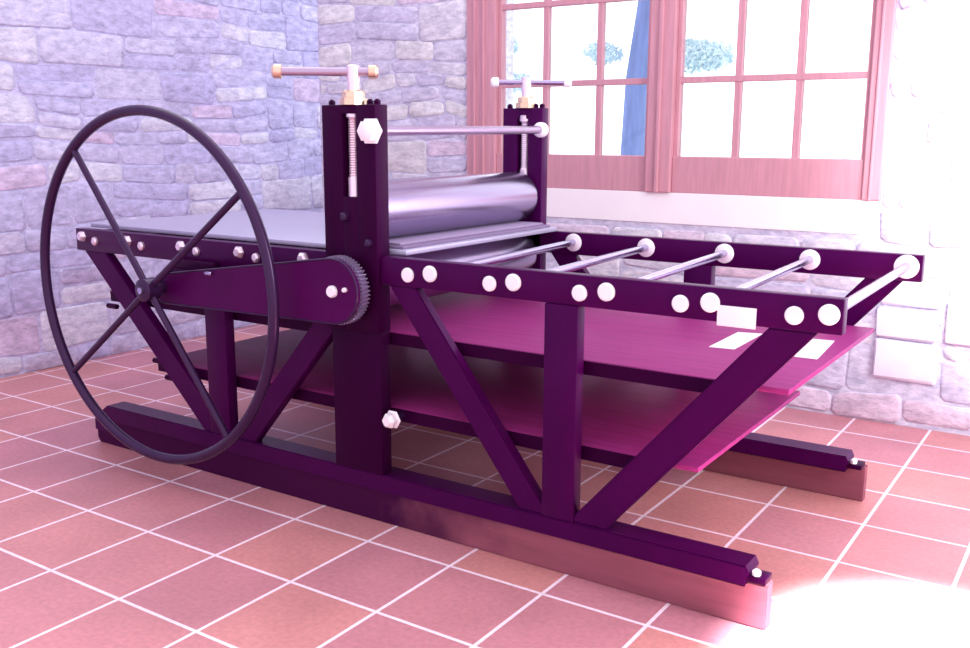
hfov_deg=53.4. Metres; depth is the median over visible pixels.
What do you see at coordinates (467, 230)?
blanket
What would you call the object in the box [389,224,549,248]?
blanket
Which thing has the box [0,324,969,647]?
floor
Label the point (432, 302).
press
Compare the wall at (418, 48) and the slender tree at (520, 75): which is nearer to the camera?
the wall at (418, 48)
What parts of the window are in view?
sash, post, sash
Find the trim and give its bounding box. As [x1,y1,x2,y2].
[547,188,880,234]
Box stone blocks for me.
[873,285,969,384]
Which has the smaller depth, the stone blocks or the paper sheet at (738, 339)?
the paper sheet at (738, 339)
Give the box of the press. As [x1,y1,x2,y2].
[40,64,924,629]
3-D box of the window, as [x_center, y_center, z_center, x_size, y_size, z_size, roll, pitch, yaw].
[0.854,-1.465,4.784,2.235,1.605,0.128,8,13,33]
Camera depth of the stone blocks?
4.30 m
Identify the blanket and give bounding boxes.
[389,221,542,244]
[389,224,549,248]
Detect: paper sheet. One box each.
[709,332,761,348]
[794,339,833,358]
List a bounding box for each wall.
[0,0,322,378]
[317,0,969,435]
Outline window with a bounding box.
[467,0,896,200]
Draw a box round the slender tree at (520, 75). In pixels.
[513,35,533,92]
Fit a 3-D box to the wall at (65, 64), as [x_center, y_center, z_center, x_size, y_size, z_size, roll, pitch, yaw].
[-2.920,-1.294,4.647,0.313,3.322,8.400,8,13,33]
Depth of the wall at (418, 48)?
4.46 m
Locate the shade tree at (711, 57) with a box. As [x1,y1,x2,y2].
[583,0,734,155]

